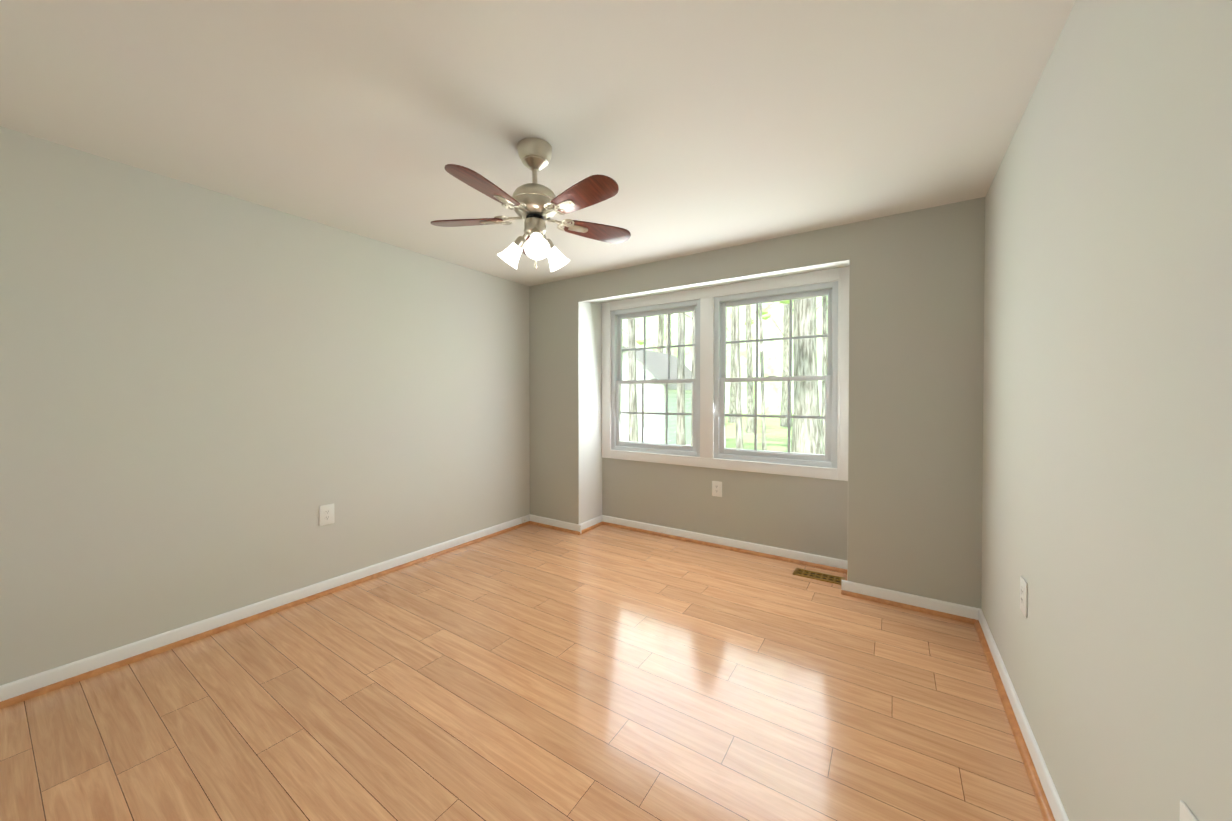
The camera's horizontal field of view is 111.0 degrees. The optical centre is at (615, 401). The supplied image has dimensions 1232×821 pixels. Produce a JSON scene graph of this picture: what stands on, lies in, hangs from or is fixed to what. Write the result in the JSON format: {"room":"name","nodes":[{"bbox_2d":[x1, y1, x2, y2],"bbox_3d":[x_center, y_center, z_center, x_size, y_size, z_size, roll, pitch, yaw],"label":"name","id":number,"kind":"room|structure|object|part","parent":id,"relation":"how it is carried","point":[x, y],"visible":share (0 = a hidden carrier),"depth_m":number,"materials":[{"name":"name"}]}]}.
{"room":"empty bedroom","nodes":[
{"label":"empty bedroom","id":0,"kind":"room"},
{"bbox_2d":[0,126,529,685],"bbox_3d":[-1.851,0.050,3.043,0.140,2.440,4.345,0,1,33],"label":"wall","id":1,"kind":"structure","parent":0,"point":[210,402],"depth_m":2.33,"materials":[{"name":"paint"}]},
{"bbox_2d":[0,514,529,708],"bbox_3d":[-1.885,1.230,2.844,0.035,0.085,3.743,0,1,33],"label":"baseboard","id":2,"kind":"structure","parent":1,"relation":"attached to","point":[43,679],"depth_m":2.32,"materials":[{"name":"white wood"}]},
{"bbox_2d":[319,503,334,525],"bbox_3d":[-1.919,0.753,2.812,0.008,0.133,0.089,0,1,33],"label":"outlet","id":3,"kind":"object","parent":1,"relation":"attached to","point":[326,514],"visible":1,"depth_m":2.81,"materials":[{"name":"white plastic"}]},
{"bbox_2d":[0,524,1043,820],"bbox_3d":[-0.296,1.406,2.041,4.456,0.250,4.945,0,1,33],"label":"floor","id":4,"kind":"structure","parent":0,"point":[530,672],"depth_m":1.76,"materials":[{"name":"laminate"}]},
{"bbox_2d":[793,568,844,584],"bbox_3d":[1.469,1.267,3.072,0.330,0.006,0.135,0,1,33],"label":"floor vent","id":5,"kind":"object","parent":4,"relation":"in","point":[819,576],"visible":1,"depth_m":3.07,"materials":[{"name":"gold metal"}]},
{"bbox_2d":[0,0,1075,285],"bbox_3d":[-0.296,-1.283,2.011,4.456,0.250,4.945,0,1,33],"label":"ceiling","id":6,"kind":"structure","parent":0,"point":[694,126],"depth_m":1.65,"materials":[{"name":"paint"}]},
{"bbox_2d":[430,137,630,271],"bbox_3d":[-0.368,-0.884,1.907,0.949,0.546,0.944,0,1,33],"label":"ceiling fan","id":7,"kind":"object","parent":6,"relation":"hanging from","point":[534,205],"visible":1,"depth_m":1.87,"materials":[{"name":"silver metal"}]},
{"bbox_2d":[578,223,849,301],"bbox_3d":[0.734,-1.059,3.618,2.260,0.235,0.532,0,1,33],"label":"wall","id":8,"kind":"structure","parent":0,"point":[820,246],"depth_m":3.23,"materials":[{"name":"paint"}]},
{"bbox_2d":[602,458,847,559],"bbox_3d":[0.841,0.889,3.804,2.260,0.745,0.140,0,1,33],"label":"wall","id":9,"kind":"structure","parent":0,"point":[809,515],"depth_m":3.60,"materials":[{"name":"grey paint"}]},
{"bbox_2d":[712,481,721,496],"bbox_3d":[0.880,0.763,3.688,0.089,0.133,0.008,0,1,33],"label":"outlet","id":10,"kind":"object","parent":9,"relation":"attached to","point":[717,488],"visible":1,"depth_m":3.69,"materials":[{"name":"white plastic"}]},
{"bbox_2d":[602,515,846,573],"bbox_3d":[0.793,1.220,3.735,2.330,0.085,0.035,0,1,33],"label":"baseboard","id":11,"kind":"structure","parent":9,"relation":"attached to","point":[808,557],"depth_m":3.59,"materials":[{"name":"white wood"}]},
{"bbox_2d":[602,266,848,480],"bbox_3d":[0.827,-0.209,3.768,2.250,1.582,0.135,0,1,33],"label":"window","id":12,"kind":"structure","parent":9,"relation":"in","point":[707,301],"depth_m":3.67,"materials":[{"name":"white"}]},
{"bbox_3d":[0.383,-0.209,4.070,0.960,1.405,0.115,0,1,33],"label":"frame","id":13,"kind":"part","parent":12,"relation":"part of","materials":[{"name":"white plastic"}]},
{"bbox_3d":[0.379,-0.209,4.065,0.876,1.321,0.079,0,1,33],"label":"window sash","id":14,"kind":"part","parent":12,"relation":"part of","materials":[{"name":"white plastic"}]},
{"bbox_3d":[0.381,-0.213,4.068,0.796,1.229,0.051,0,1,33],"label":"window muntins","id":15,"kind":"part","parent":12,"relation":"part of","materials":[{"name":"white plastic"}]},
{"bbox_3d":[0.381,-0.213,4.068,0.804,1.237,0.045,0,1,33],"label":"glass","id":16,"kind":"part","parent":12,"relation":"part of","materials":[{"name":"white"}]},
{"bbox_3d":[1.285,-0.202,3.472,0.880,1.321,0.079,0,1,33],"label":"window sash","id":17,"kind":"part","parent":12,"relation":"part of","materials":[{"name":"white plastic"}]},
{"bbox_3d":[1.288,-0.206,3.475,0.800,1.229,0.051,0,1,33],"label":"window muntins","id":18,"kind":"part","parent":12,"relation":"part of","materials":[{"name":"white plastic"}]},
{"bbox_3d":[1.288,-0.206,3.475,0.808,1.237,0.045,0,1,33],"label":"glass","id":19,"kind":"part","parent":12,"relation":"part of","materials":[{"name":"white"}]},
{"bbox_3d":[1.289,-0.202,3.478,0.964,1.405,0.115,0,1,33],"label":"frame","id":20,"kind":"part","parent":12,"relation":"part of","materials":[{"name":"white plastic"}]},
{"bbox_2d":[529,197,984,608],"bbox_3d":[0.748,0.043,3.621,3.576,2.440,0.532,0,1,33],"label":"wall","id":21,"kind":"structure","parent":0,"point":[916,361],"depth_m":2.65,"materials":[{"name":"paint"}]},
{"bbox_2d":[530,514,580,534],"bbox_3d":[-0.635,1.214,4.201,0.711,0.085,0.035,0,1,33],"label":"baseboard","id":22,"kind":"structure","parent":21,"relation":"attached to","point":[557,523],"depth_m":4.17,"materials":[{"name":"white wood"}]},
{"bbox_2d":[578,515,602,533],"bbox_3d":[-0.227,1.214,4.207,0.035,0.085,0.432,0,1,33],"label":"baseboard","id":23,"kind":"structure","parent":21,"relation":"attached to","point":[591,522],"depth_m":4.18,"materials":[{"name":"white wood"}]},
{"bbox_2d":[841,580,979,623],"bbox_3d":[1.806,1.232,2.603,0.745,0.085,0.035,0,1,33],"label":"baseboard","id":24,"kind":"structure","parent":21,"relation":"attached to","point":[926,603],"depth_m":2.60,"materials":[{"name":"white wood"}]},
{"bbox_2d":[981,0,1231,820],"bbox_3d":[1.259,0.073,1.009,0.140,2.440,4.345,0,1,33],"label":"wall","id":25,"kind":"structure","parent":0,"point":[1107,469],"depth_m":0.97,"materials":[{"name":"paint"}]},
{"bbox_2d":[974,609,1068,820],"bbox_3d":[1.078,1.252,0.906,0.035,0.085,3.743,0,1,33],"label":"baseboard","id":26,"kind":"structure","parent":25,"relation":"attached to","point":[1052,796],"depth_m":1.58,"materials":[{"name":"white wood"}]},
{"bbox_2d":[1020,576,1027,617],"bbox_3d":[1.580,0.756,1.642,0.008,0.133,0.089,0,1,33],"label":"outlet","id":27,"kind":"object","parent":25,"relation":"attached to","point":[1023,594],"visible":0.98,"depth_m":1.63,"materials":[{"name":"white plastic"}]},
{"bbox_2d":[1180,800,1197,820],"bbox_3d":[0.969,0.766,0.709,0.008,0.133,0.089,0,1,33],"label":"outlet","id":28,"kind":"object","parent":25,"relation":"attached to","point":[1186,813],"visible":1,"depth_m":0.73,"materials":[{"name":"white plastic"}]},
{"label":"outside","id":29,"kind":"structure","parent":0,"visible":0},
{"bbox_2d":[623,297,821,414],"bbox_3d":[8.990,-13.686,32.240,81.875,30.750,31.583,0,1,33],"label":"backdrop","id":30,"kind":"structure","parent":29,"point":[769,333],"depth_m":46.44,"materials":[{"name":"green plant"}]},
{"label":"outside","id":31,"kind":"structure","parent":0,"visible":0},
{"bbox_2d":[725,413,792,451],"bbox_3d":[25.491,1.306,57.327,140.000,0.200,115.815,0,1,33],"label":"lawn","id":32,"kind":"structure","parent":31,"point":[781,431],"depth_m":20.18,"materials":[{"name":"green plant"}]},
{"bbox_2d":[623,318,638,441],"bbox_3d":[-0.035,-3.743,9.552,3.341,11.083,3.933,0,1,33],"label":"tree","id":33,"kind":"object","parent":32,"relation":"on","point":[633,407],"depth_m":9.76,"materials":[{"name":"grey plant"}]},
{"bbox_2d":[636,314,671,354],"bbox_3d":[3.467,-5.944,29.442,5.078,15.042,4.609,0,1,33],"label":"tree","id":34,"kind":"object","parent":32,"relation":"on","point":[639,341],"depth_m":29.52,"materials":[{"name":"green plant"}]},
{"bbox_2d":[621,346,691,445],"bbox_3d":[1.361,-0.067,16.043,3.300,3.680,4.000,0,1,33],"label":"shed","id":35,"kind":"object","parent":32,"relation":"on","point":[648,438],"depth_m":14.33,"materials":[{"name":"white"}]},
{"bbox_2d":[657,315,663,352],"bbox_3d":[2.728,-5.372,23.237,4.350,14.046,3.761,0,1,33],"label":"tree","id":36,"kind":"object","parent":32,"relation":"on","point":[661,327],"depth_m":23.53,"materials":[{"name":"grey plant"}]},
{"bbox_2d":[676,312,685,444],"bbox_3d":[1.682,-4.399,8.896,4.563,12.410,4.669,0,1,33],"label":"tree","id":37,"kind":"object","parent":32,"relation":"on","point":[681,341],"depth_m":9.46,"materials":[{"name":"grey plant"}]},
{"bbox_2d":[683,311,694,444],"bbox_3d":[2.557,-2.708,9.134,3.315,9.019,4.004,0,1,33],"label":"tree","id":38,"kind":"object","parent":32,"relation":"on","point":[693,350],"depth_m":9.27,"materials":[{"name":"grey plant"}]},
{"bbox_2d":[734,306,743,448],"bbox_3d":[2.881,-4.521,9.524,4.678,12.640,5.179,0,1,33],"label":"tree","id":39,"kind":"object","parent":32,"relation":"on","point":[739,433],"depth_m":9.62,"materials":[{"name":"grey plant"}]},
{"bbox_2d":[727,307,753,422],"bbox_3d":[7.670,-5.955,30.472,3.662,15.037,4.516,0,1,33],"label":"tree","id":40,"kind":"object","parent":32,"relation":"on","point":[732,391],"depth_m":29.94,"materials":[{"name":"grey plant"}]},
{"bbox_2d":[759,303,766,450],"bbox_3d":[3.157,-2.991,9.983,3.412,9.568,4.160,0,1,33],"label":"tree","id":41,"kind":"object","parent":32,"relation":"on","point":[764,446],"depth_m":10.30,"materials":[{"name":"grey plant"}]},
{"bbox_2d":[746,300,793,432],"bbox_3d":[7.261,-5.354,21.806,3.864,14.036,4.483,0,1,33],"label":"tree","id":42,"kind":"object","parent":32,"relation":"on","point":[749,420],"depth_m":21.43,"materials":[{"name":"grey plant"}]},
{"bbox_2d":[762,304,785,418],"bbox_3d":[13.080,-6.649,32.427,4.070,16.383,4.445,0,1,33],"label":"tree","id":43,"kind":"object","parent":32,"relation":"on","point":[766,314],"depth_m":32.86,"materials":[{"name":"green plant"}]},
{"bbox_2d":[780,303,819,426],"bbox_3d":[10.379,-6.169,26.098,4.786,15.574,4.683,0,1,33],"label":"tree","id":44,"kind":"object","parent":32,"relation":"on","point":[785,394],"depth_m":26.06,"materials":[{"name":"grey plant"}]},
{"bbox_2d":[791,297,824,454],"bbox_3d":[4.460,-5.722,9.842,4.138,15.056,3.812,0,1,33],"label":"tree","id":45,"kind":"object","parent":32,"relation":"on","point":[812,357],"depth_m":10.00,"materials":[{"name":"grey plant"}]},
{"bbox_2d":[815,297,821,355],"bbox_3d":[13.789,-6.441,29.354,3.949,16.041,3.306,0,1,33],"label":"tree","id":46,"kind":"object","parent":32,"relation":"on","point":[816,318],"depth_m":29.75,"materials":[{"name":"green plant"}]},
{"bbox_2d":[821,296,826,450],"bbox_3d":[6.037,-3.986,11.949,3.944,11.512,3.978,0,1,33],"label":"tree","id":47,"kind":"object","parent":32,"relation":"on","point":[824,339],"depth_m":12.73,"materials":[{"name":"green plant"}]}
]}

